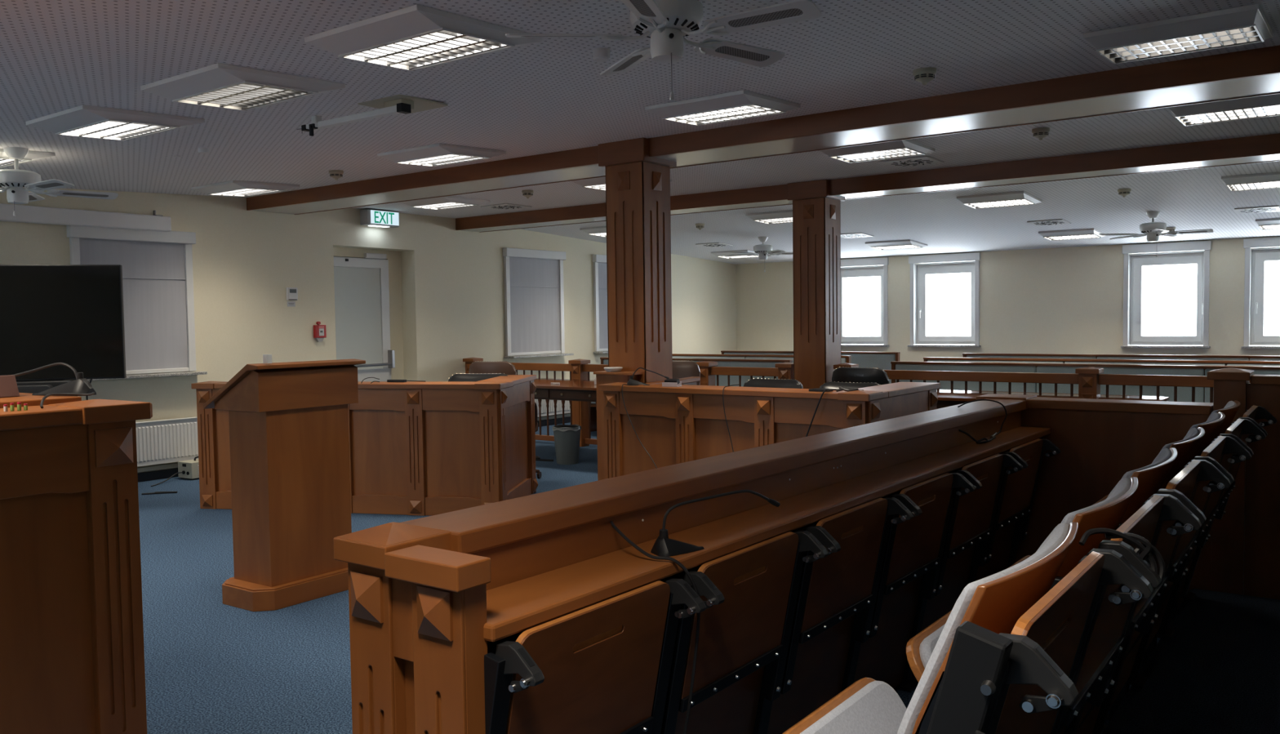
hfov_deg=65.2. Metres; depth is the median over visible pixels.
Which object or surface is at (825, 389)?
cable
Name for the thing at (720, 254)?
ceiling light
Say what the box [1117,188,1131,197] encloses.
smoke detector
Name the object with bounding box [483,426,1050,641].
shelf
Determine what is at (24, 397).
shelf
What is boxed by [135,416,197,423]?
grille
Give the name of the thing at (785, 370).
post
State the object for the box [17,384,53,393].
bar
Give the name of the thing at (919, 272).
window
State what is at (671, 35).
switch
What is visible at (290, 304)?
label
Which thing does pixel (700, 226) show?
smoke detector
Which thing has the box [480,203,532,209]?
ceiling vent
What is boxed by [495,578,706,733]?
writing tablet
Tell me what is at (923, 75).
smoke detector
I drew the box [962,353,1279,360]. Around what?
pew
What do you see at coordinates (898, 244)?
ceiling light
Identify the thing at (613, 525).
cable
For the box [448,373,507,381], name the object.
office chair
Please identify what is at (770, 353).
cushion
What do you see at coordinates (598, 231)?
ceiling light
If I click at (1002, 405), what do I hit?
gooseneck microphone
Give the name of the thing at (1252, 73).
beam
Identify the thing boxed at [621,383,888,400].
countertop
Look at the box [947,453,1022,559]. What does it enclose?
writing tablet
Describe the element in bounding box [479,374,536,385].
countertop
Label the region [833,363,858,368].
post
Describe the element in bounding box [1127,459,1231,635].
writing tablet
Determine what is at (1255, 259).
window
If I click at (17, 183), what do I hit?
ceiling fan
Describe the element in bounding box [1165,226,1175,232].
smoke detector
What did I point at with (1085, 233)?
ceiling light
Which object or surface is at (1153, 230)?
ceiling fan
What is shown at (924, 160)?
ceiling vent
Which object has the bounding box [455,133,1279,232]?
ceiling beam
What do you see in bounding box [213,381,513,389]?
countertop
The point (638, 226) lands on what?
wooden column
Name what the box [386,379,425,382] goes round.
adapter
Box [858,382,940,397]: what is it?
countertop
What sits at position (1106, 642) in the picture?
writing tablet
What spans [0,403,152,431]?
countertop
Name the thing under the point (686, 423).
desk
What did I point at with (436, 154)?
ceiling light
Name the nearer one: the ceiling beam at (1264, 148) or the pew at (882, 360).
the ceiling beam at (1264, 148)
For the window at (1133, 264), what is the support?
in the wall at (1060, 300)
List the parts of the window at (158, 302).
sill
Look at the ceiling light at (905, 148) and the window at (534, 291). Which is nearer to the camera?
the ceiling light at (905, 148)
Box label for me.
[287,301,295,306]
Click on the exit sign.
(374, 218)
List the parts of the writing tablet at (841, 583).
arm, hinge rail, arm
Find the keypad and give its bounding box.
[808,388,833,391]
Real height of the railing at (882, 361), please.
0.428 m
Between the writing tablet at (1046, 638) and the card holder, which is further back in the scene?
the card holder
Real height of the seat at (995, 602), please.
1.000 m
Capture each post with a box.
[462,357,483,373]
[568,359,590,446]
[696,360,717,386]
[775,362,793,379]
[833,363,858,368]
[1075,366,1103,394]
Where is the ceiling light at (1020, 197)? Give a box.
[956,191,1042,208]
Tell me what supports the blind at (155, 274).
attached to the window at (158, 302)
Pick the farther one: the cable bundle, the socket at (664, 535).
the socket at (664, 535)
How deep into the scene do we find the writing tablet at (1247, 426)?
3.23 m
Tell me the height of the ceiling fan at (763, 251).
0.461 m
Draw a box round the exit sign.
[360,208,399,227]
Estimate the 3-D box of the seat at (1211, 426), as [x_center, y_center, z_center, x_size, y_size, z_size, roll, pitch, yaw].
[1.782,0.667,3.451,0.387,1.000,0.500,1,3,36]
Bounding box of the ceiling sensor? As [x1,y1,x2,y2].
[592,47,609,62]
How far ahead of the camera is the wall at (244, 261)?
10.27 m
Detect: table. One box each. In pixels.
[533,377,596,401]
[937,389,1169,408]
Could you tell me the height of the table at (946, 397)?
0.760 m
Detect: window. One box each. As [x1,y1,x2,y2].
[66,225,207,380]
[502,247,573,358]
[591,254,608,353]
[840,257,888,346]
[907,252,981,346]
[1120,240,1211,348]
[1241,236,1279,348]
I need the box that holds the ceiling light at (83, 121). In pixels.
[25,104,204,140]
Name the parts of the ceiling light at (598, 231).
mounting frame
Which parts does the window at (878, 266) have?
sill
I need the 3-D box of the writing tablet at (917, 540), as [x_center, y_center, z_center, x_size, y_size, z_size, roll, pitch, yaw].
[0.939,0.541,3.287,0.153,0.336,0.535,1,3,36]
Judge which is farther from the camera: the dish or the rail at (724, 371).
the rail at (724, 371)
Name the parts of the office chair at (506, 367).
backrest, armrest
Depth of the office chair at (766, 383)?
6.57 m
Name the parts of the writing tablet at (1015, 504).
hinge rail, arm, arm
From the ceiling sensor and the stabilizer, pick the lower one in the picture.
the stabilizer
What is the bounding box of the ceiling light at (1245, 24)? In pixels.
[1083,3,1273,63]
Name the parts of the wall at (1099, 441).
rail, post, panel, rail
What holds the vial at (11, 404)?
on the desk at (72, 651)
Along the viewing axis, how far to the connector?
4.16 m
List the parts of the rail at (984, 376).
rail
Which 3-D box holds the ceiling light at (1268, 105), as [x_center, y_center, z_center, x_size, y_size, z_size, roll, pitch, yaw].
[3.532,-1.520,5.931,0.630,0.056,0.630,1,3,36]
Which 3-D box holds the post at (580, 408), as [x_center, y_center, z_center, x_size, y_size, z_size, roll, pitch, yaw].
[-0.651,0.385,10.849,0.170,0.945,0.178,1,3,36]
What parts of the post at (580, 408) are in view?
raised panel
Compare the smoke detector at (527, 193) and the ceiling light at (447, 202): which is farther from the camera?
the ceiling light at (447, 202)
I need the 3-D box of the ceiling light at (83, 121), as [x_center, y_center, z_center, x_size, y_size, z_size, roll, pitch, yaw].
[-2.767,-1.279,5.290,0.630,0.078,0.630,1,3,36]
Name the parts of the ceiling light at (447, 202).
mounting frame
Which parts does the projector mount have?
arm, ceiling plate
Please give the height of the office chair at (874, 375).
1.006 m
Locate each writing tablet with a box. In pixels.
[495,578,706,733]
[678,530,828,712]
[799,497,913,644]
[884,472,975,595]
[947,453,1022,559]
[995,548,1153,733]
[996,438,1060,530]
[1063,493,1201,726]
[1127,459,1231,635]
[1168,435,1251,577]
[1196,417,1266,537]
[1218,404,1276,507]
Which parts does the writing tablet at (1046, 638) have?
arm, arm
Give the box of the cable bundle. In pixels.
[1078,527,1165,583]
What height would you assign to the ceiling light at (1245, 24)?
0.078 m
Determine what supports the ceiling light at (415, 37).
attached to the ceiling
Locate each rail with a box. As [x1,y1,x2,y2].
[511,362,572,440]
[582,364,608,444]
[711,366,777,386]
[883,369,1078,393]
[1098,373,1250,402]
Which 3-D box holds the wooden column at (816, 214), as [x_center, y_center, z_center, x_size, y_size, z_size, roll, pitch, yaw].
[1.622,-0.384,9.159,0.390,2.575,0.390,1,3,36]
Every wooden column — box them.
[598,137,676,382]
[787,179,845,388]
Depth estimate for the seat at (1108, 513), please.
1.90 m
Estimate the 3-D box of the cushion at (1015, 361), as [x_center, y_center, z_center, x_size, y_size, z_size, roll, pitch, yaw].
[3.775,0.141,10.697,1.434,0.426,0.042,1,3,36]
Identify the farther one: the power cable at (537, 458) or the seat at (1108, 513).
the power cable at (537, 458)
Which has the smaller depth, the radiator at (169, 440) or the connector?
the connector
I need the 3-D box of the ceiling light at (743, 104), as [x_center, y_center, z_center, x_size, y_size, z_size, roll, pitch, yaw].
[0.467,-1.435,5.589,0.630,0.078,0.630,1,3,36]
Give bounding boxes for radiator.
[135,416,198,466]
[534,399,570,417]
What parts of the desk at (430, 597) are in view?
post, panel, post, rail, panel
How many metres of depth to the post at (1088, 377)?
7.71 m
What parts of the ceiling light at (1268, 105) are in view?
mounting frame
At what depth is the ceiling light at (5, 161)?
6.24 m
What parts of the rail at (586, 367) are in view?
rail, rail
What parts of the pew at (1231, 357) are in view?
panel, trim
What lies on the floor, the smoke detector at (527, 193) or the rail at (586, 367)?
the rail at (586, 367)
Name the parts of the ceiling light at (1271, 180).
mounting frame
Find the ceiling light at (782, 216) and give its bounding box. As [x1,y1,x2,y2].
[745,209,792,224]
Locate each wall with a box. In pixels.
[0,188,736,473]
[735,235,1279,361]
[975,367,1279,610]
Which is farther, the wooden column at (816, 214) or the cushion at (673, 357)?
the cushion at (673, 357)
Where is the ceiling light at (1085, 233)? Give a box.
[1038,228,1106,240]
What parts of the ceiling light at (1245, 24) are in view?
mounting frame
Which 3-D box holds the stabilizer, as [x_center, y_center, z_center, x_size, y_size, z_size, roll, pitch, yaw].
[-3.937,0.892,8.987,0.204,0.195,0.352,1,3,31]
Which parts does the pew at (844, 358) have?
trim, panel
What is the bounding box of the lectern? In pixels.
[203,359,365,611]
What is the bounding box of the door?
[333,247,404,381]
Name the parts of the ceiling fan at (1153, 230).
blade, blade, blade, blade, blade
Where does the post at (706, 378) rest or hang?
on the floor
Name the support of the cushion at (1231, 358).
on the pew at (1231, 357)
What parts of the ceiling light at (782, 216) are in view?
mounting frame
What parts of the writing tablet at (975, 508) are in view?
arm, hinge rail, arm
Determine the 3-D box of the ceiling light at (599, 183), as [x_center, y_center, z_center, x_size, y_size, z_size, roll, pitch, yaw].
[-0.159,-1.596,8.659,0.630,0.056,0.630,1,3,36]
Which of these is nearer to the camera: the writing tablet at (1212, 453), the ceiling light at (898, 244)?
the writing tablet at (1212, 453)
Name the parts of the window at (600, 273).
sill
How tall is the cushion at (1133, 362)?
0.426 m
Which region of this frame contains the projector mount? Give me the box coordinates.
[296,93,448,136]
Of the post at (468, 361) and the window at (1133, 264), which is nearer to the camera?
the post at (468, 361)
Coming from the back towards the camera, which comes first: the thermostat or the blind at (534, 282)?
the blind at (534, 282)
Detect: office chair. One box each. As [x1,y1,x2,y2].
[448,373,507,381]
[468,360,541,478]
[672,360,700,385]
[743,377,803,388]
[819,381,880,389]
[831,366,889,384]
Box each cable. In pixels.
[40,391,94,408]
[141,491,177,494]
[151,471,182,486]
[360,377,379,383]
[535,455,553,461]
[609,520,700,733]
[622,383,657,468]
[722,384,738,452]
[805,389,835,436]
[959,429,995,443]
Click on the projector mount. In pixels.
(397, 104)
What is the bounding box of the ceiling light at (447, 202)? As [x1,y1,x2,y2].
[399,195,489,209]
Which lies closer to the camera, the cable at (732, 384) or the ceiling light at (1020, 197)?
the cable at (732, 384)
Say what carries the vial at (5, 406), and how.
on the desk at (72, 651)
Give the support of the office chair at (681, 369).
on the floor
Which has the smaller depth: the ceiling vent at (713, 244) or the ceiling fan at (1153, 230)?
the ceiling fan at (1153, 230)
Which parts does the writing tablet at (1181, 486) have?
hinge rail, arm, arm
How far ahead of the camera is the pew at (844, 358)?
12.68 m
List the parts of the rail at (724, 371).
rail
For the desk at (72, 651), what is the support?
on the floor
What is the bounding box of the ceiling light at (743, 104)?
[644,89,800,125]
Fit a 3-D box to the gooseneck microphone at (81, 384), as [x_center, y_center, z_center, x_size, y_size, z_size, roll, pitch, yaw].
[-1.794,0.035,2.984,0.361,0.098,0.069,0,3,12]
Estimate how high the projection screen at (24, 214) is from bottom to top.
0.185 m
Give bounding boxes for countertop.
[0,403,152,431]
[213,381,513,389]
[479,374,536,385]
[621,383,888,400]
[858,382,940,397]
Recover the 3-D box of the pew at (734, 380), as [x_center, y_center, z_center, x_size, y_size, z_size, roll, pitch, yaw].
[0.457,0.362,11.514,2.640,0.900,0.560,1,3,36]
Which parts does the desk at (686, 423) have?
post, panel, post, panel, post, panel, cable coil, post, post, post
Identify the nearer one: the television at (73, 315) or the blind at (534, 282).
the television at (73, 315)
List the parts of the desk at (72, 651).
panel, post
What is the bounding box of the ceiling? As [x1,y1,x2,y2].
[0,0,1279,264]
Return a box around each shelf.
[0,392,81,408]
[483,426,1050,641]
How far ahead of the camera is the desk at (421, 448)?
7.08 m
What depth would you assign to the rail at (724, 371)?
9.60 m
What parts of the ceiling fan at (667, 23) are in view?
blade, blade, blade, pull chain, chain pull, blade, blade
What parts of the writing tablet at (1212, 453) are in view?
hinge rail, arm, arm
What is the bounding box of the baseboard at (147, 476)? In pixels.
[137,416,570,481]
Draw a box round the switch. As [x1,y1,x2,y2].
[668,32,674,38]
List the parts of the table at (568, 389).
drawer, drawer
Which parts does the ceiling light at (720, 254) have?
mounting frame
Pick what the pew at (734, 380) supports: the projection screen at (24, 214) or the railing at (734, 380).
the railing at (734, 380)
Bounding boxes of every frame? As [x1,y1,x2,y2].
[484,444,1044,733]
[926,409,1256,733]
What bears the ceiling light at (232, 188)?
attached to the ceiling
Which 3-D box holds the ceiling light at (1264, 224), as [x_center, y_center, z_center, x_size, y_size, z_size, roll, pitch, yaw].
[7.130,-1.571,10.948,0.630,0.080,0.630,1,3,36]
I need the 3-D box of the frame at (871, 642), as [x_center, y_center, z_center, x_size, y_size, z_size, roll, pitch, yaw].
[0.696,0.803,3.132,0.216,0.786,3.532,1,3,36]
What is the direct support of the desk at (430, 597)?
on the floor
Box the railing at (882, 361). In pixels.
[840,353,895,383]
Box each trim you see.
[137,413,570,472]
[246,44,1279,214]
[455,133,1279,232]
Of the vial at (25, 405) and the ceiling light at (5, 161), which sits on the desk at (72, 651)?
the vial at (25, 405)
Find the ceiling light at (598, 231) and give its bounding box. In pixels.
[579,226,606,236]
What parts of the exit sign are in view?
lit panel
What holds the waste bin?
on the floor
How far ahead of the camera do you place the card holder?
6.31 m
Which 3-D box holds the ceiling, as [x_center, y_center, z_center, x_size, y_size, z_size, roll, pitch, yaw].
[0.865,-1.327,5.786,12.130,0.517,18.840,1,3,36]
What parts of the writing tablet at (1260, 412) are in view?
hinge rail, arm, arm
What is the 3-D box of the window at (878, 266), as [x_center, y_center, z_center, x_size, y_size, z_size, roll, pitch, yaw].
[3.436,-1.003,15.624,1.030,1.359,0.335,1,3,36]
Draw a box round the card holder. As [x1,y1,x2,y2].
[662,378,681,386]
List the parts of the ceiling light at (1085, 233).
mounting frame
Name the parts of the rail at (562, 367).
rail, rail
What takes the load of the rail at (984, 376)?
on the floor
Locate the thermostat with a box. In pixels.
[285,287,297,299]
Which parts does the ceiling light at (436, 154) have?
mounting frame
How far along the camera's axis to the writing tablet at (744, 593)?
2.37 m
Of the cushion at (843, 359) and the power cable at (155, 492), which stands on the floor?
the power cable at (155, 492)
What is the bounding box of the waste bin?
[552,424,581,464]
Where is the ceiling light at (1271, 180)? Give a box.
[1221,171,1279,191]
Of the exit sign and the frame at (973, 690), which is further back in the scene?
the exit sign
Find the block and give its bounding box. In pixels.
[0,374,19,397]
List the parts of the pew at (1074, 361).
panel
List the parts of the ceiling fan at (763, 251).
blade, blade, blade, blade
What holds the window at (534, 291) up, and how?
in the wall at (244, 261)
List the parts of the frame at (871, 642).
leg, modesty panel, leg, foot plate, leg, leg, leg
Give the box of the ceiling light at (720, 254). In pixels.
[711,249,758,258]
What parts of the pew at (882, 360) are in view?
trim, panel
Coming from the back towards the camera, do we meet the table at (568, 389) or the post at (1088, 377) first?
the table at (568, 389)
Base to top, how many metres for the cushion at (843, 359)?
0.428 m
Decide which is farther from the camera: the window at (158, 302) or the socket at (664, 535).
the window at (158, 302)
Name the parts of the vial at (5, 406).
glass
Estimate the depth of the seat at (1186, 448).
2.81 m
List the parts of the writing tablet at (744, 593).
arm, hinge rail, arm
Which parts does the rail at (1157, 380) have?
rail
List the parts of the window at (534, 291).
sill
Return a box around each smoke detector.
[328,169,343,180]
[521,190,533,198]
[695,223,704,230]
[912,66,936,84]
[1031,127,1049,140]
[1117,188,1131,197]
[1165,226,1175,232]
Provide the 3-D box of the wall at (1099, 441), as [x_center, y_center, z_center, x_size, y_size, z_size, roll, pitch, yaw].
[3.517,0.584,3.412,4.680,1.122,0.212,1,3,36]
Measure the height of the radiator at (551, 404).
0.418 m
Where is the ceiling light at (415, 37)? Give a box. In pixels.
[304,4,542,71]
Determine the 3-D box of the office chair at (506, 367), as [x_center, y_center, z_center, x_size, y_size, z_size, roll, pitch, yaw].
[-1.169,0.454,8.527,0.529,1.036,0.615,0,3,16]
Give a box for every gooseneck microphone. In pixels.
[13,362,96,395]
[626,367,669,385]
[650,489,780,556]
[957,399,1007,435]
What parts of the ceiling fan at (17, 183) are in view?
blade, blade, blade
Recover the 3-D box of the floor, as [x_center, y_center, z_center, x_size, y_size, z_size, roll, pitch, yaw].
[0.927,1.108,6.064,12.480,0.100,19.140,1,3,36]
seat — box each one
[782,521,1078,733]
[906,476,1138,682]
[1006,447,1177,728]
[1092,412,1225,719]
[1102,426,1204,729]
[1138,400,1240,671]
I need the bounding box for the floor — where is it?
[137,422,1160,733]
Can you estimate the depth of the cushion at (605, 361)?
12.38 m
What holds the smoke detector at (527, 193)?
attached to the ceiling
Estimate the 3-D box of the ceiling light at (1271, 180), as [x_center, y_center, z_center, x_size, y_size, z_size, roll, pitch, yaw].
[5.353,-1.578,8.527,0.630,0.080,0.630,1,3,36]
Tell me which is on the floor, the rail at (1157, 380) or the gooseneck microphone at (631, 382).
the rail at (1157, 380)
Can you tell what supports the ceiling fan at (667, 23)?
hanging from the ceiling
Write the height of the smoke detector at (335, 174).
0.073 m
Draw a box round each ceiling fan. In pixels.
[0,146,118,216]
[505,0,821,101]
[725,236,792,271]
[1098,211,1213,257]
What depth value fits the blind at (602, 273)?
13.94 m
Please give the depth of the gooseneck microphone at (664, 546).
2.19 m
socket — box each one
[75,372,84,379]
[658,528,668,539]
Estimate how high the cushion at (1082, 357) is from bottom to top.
0.426 m
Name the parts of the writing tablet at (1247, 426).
hinge rail, arm, arm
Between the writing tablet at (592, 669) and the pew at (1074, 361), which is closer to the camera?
the writing tablet at (592, 669)
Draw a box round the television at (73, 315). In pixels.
[0,264,126,396]
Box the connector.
[989,431,997,438]
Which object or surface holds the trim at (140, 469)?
attached to the wall at (244, 261)
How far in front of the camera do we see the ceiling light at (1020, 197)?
9.61 m
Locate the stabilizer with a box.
[177,456,199,479]
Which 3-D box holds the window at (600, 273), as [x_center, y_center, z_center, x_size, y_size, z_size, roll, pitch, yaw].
[-0.249,-0.889,14.183,0.169,1.358,1.140,1,3,36]
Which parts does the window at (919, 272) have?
sill, frame, sash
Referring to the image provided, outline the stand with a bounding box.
[593,370,700,480]
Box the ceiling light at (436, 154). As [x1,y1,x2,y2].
[377,142,506,166]
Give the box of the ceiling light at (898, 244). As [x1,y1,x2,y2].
[865,240,927,249]
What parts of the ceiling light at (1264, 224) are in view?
mounting frame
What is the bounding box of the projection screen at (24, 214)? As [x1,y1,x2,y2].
[0,203,171,231]
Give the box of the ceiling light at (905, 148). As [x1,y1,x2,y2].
[819,139,934,163]
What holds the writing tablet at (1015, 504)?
attached to the frame at (871, 642)
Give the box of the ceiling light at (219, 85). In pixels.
[140,62,345,111]
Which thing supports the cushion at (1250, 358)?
on the pew at (1231, 357)
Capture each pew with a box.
[590,357,792,431]
[671,353,851,363]
[720,350,900,383]
[923,356,1279,366]
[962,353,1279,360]
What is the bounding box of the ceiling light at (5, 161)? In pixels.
[0,148,55,168]
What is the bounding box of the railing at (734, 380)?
[693,360,782,386]
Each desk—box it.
[0,392,152,733]
[191,374,537,515]
[333,398,1050,733]
[598,382,940,479]
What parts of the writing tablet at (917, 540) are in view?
arm, hinge rail, arm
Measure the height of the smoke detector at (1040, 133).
0.073 m
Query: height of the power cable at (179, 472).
0.068 m
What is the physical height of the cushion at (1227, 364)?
0.426 m
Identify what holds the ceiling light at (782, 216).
attached to the ceiling
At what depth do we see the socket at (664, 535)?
2.18 m
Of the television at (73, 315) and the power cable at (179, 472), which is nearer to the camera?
the television at (73, 315)
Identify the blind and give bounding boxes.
[79,238,188,370]
[509,256,559,352]
[598,262,608,348]
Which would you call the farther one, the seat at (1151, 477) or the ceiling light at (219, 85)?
the ceiling light at (219, 85)
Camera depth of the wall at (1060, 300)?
13.96 m
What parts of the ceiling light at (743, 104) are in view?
mounting frame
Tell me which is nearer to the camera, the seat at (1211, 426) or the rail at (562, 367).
the seat at (1211, 426)
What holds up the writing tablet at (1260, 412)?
attached to the frame at (973, 690)
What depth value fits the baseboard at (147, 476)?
8.95 m
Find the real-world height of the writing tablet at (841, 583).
0.336 m
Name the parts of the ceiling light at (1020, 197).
mounting frame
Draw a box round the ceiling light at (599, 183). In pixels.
[571,176,671,190]
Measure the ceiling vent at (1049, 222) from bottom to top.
0.029 m
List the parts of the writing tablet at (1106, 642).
hinge rail, arm, arm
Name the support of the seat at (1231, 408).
on the floor
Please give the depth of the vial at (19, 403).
2.63 m
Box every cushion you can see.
[603,359,676,364]
[671,355,746,359]
[724,352,793,355]
[745,356,846,363]
[927,359,1064,363]
[966,355,1096,359]
[1064,360,1226,365]
[1097,356,1248,360]
[1226,363,1279,366]
[1248,357,1279,360]
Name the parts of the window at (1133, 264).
sill, sash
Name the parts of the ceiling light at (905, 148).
mounting frame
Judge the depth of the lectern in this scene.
4.88 m
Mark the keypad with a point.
(810, 389)
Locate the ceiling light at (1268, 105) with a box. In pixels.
[1168,93,1279,125]
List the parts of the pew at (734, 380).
panel, trim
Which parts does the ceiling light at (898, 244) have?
mounting frame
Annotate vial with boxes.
[3,404,8,411]
[9,402,14,411]
[17,401,21,410]
[23,403,27,410]
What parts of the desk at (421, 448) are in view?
post, panel, post, panel, post, panel, post, panel, post, panel, post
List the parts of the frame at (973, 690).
leg, leg, modesty panel, foot plate, leg, foot plate, leg, foot plate, leg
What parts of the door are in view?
frosted panel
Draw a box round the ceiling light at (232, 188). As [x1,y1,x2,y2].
[191,180,299,196]
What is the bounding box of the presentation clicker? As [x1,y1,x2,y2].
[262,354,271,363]
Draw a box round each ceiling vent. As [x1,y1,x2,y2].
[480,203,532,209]
[695,242,733,247]
[840,232,874,238]
[880,155,944,168]
[1026,218,1071,226]
[1234,205,1279,213]
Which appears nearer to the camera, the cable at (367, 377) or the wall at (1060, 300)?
the cable at (367, 377)
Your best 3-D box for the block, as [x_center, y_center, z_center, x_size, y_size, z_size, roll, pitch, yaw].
[-1.937,0.061,2.833,0.089,0.062,0.300,1,3,32]
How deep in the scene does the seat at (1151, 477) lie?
2.31 m
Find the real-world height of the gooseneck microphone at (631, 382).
0.116 m
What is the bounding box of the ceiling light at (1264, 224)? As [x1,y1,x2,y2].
[1255,217,1279,229]
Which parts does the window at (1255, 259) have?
handle, sill, frame, sash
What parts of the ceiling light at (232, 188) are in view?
mounting frame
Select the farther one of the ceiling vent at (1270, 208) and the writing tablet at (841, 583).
the ceiling vent at (1270, 208)
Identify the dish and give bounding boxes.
[604,366,622,372]
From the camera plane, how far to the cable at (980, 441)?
3.99 m
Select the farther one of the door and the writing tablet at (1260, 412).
the door
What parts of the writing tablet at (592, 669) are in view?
arm, hinge rail, arm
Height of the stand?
1.003 m

